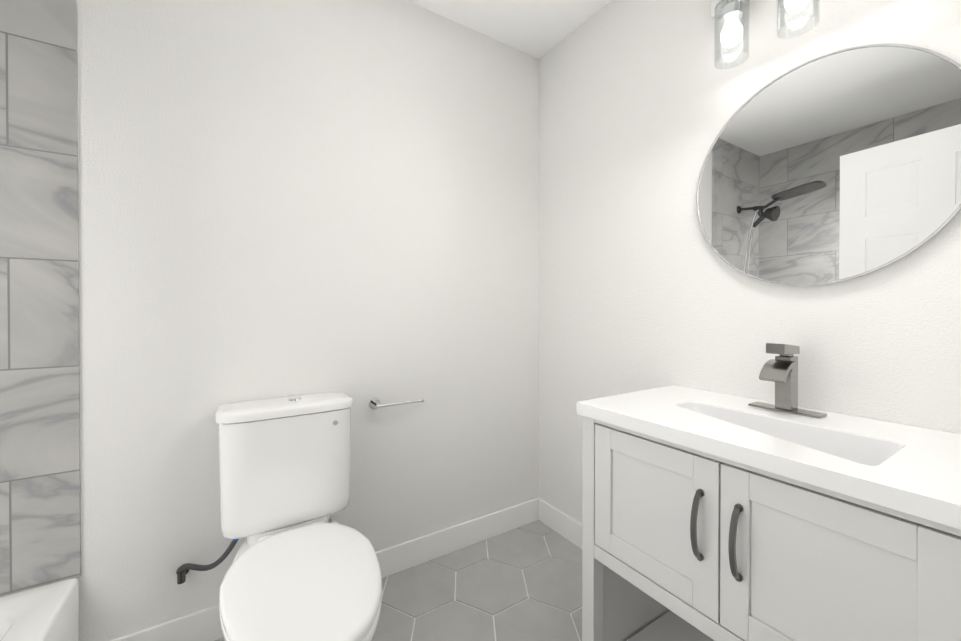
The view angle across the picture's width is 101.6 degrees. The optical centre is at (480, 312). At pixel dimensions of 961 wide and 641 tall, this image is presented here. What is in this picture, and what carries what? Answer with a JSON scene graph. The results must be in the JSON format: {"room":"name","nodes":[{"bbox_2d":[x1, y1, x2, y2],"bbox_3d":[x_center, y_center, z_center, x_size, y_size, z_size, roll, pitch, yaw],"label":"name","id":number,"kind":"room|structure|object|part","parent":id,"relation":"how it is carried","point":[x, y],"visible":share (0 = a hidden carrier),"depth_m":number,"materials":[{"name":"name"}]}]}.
{"room":"bathroom","nodes":[
{"label":"bathroom","id":0,"kind":"room"},
{"bbox_2d":[76,0,538,640],"bbox_3d":[-0.782,-0.115,1.453,2.720,2.440,0.100,0,0,-32],"label":"wall","id":1,"kind":"structure","parent":0,"point":[280,198],"depth_m":1.45,"materials":[{"name":"white paint"}]},
{"bbox_2d":[0,0,80,596],"bbox_3d":[-1.494,-0.279,0.936,0.765,2.105,0.012,0,0,-32],"label":"wall tile","id":2,"kind":"structure","parent":1,"relation":"attached to","point":[40,506],"depth_m":1.09,"materials":[{"name":"tile"}]},
{"bbox_2d":[110,498,539,640],"bbox_3d":[-0.426,1.047,1.618,1.751,0.115,0.012,0,0,-32],"label":"baseboard","id":3,"kind":"structure","parent":1,"relation":"attached to","point":[203,625],"depth_m":1.70,"materials":[{"name":"white paint"}]},
{"bbox_2d":[369,397,423,408],"bbox_3d":[-0.347,0.374,1.631,0.217,0.048,0.066,0,0,-32],"label":"toilet paper holder","id":4,"kind":"object","parent":1,"relation":"attached to","point":[374,402],"visible":1,"depth_m":1.60,"materials":[{"name":"silver metal"}]},
{"bbox_2d":[215,520,581,640],"bbox_3d":[-0.204,1.134,0.595,2.782,0.054,2.551,0,0,-32],"label":"floor","id":5,"kind":"structure","parent":0,"point":[522,583],"depth_m":1.53,"materials":[{"name":"grey tile"}]},
{"bbox_2d":[0,578,78,640],"bbox_3d":[-1.074,0.940,0.293,0.751,0.345,1.532,0,0,-32],"label":"bathtub","id":6,"kind":"object","parent":5,"relation":"on","point":[48,612],"visible":1,"depth_m":1.02,"materials":[{"name":"white ceramic"}]},
{"bbox_2d":[176,392,381,640],"bbox_3d":[-0.559,0.704,1.087,0.526,0.808,0.762,0,0,-32],"label":"toilet","id":7,"kind":"object","parent":5,"relation":"on","point":[304,566],"visible":1,"depth_m":1.19,"materials":[{"name":"white ceramic"}]},
{"bbox_3d":[-0.661,0.320,1.349,0.416,0.034,0.199,0,0,-32],"label":"tank lid","id":8,"kind":"part","parent":7,"relation":"part of","materials":[{"name":"white ceramic"}]},
{"bbox_3d":[-0.661,0.551,1.351,0.400,0.426,0.190,0,0,-32],"label":"tank","id":9,"kind":"part","parent":7,"relation":"part of","materials":[{"name":"white ceramic"}]},
{"bbox_3d":[-0.456,0.727,1.026,0.384,0.017,0.548,0,0,-32],"label":"seat","id":10,"kind":"part","parent":7,"relation":"part of","materials":[{"name":"white plastic"}]},
{"bbox_3d":[-0.456,0.701,1.026,0.383,0.031,0.546,0,0,-32],"label":"lid","id":11,"kind":"part","parent":7,"relation":"part of","materials":[{"name":"white plastic"}]},
{"bbox_3d":[-0.505,0.921,1.106,0.380,0.372,0.722,0,0,-32],"label":"bowl","id":12,"kind":"part","parent":7,"relation":"part of","materials":[{"name":"white ceramic"}]},
{"bbox_2d":[577,343,960,640],"bbox_3d":[0.708,0.596,0.974,0.514,1.025,0.800,0,0,-32],"label":"bathroom vanity","id":13,"kind":"object","parent":5,"relation":"on","point":[714,516],"visible":1,"depth_m":0.84,"materials":[{"name":"white paint"}]},
{"bbox_2d":[577,385,960,529],"bbox_3d":[0.713,0.337,0.975,0.502,0.131,0.800,0,0,-32],"label":"countertop","id":14,"kind":"structure","parent":13,"relation":"on","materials":[{"name":"white stone"}]},
{"bbox_2d":[748,343,826,418],"bbox_3d":[0.815,0.177,1.063,0.121,0.188,0.164,0,0,-32],"label":"faucet","id":15,"kind":"object","parent":14,"relation":"on","point":[782,370],"depth_m":1.06,"materials":[{"name":"silver metal"}]},
{"bbox_2d":[407,0,610,58],"bbox_3d":[-0.186,-1.379,0.501,2.720,0.100,2.330,0,0,-32],"label":"ceiling","id":16,"kind":"structure","parent":0,"point":[538,29],"depth_m":1.78,"materials":[{"name":"white paint"}]},
{"bbox_2d":[539,0,960,523],"bbox_3d":[0.948,-0.113,1.167,0.100,2.440,2.230,0,0,-32],"label":"wall","id":17,"kind":"structure","parent":0,"point":[643,285],"depth_m":1.42,"materials":[{"name":"white paint"}]},
{"bbox_2d":[539,499,581,548],"bbox_3d":[0.725,1.048,1.423,0.012,0.115,1.548,0,0,-32],"label":"baseboard","id":18,"kind":"structure","parent":17,"relation":"attached to","point":[564,525],"depth_m":1.93,"materials":[{"name":"white paint"}]},
{"bbox_2d":[711,0,819,69],"bbox_3d":[0.869,-0.903,1.062,0.136,0.278,0.525,0,0,-32],"label":"light","id":19,"kind":"object","parent":17,"relation":"attached to","point":[729,14],"visible":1,"depth_m":1.17,"materials":[{"name":"clear glass"}]},
{"bbox_2d":[696,43,960,285],"bbox_3d":[0.920,-0.388,1.097,0.016,0.626,0.626,0,0,-32],"label":"mirror glass","id":20,"kind":"object","parent":17,"relation":"attached to","point":[841,165],"visible":0.94,"depth_m":1.04,"materials":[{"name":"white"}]}
]}

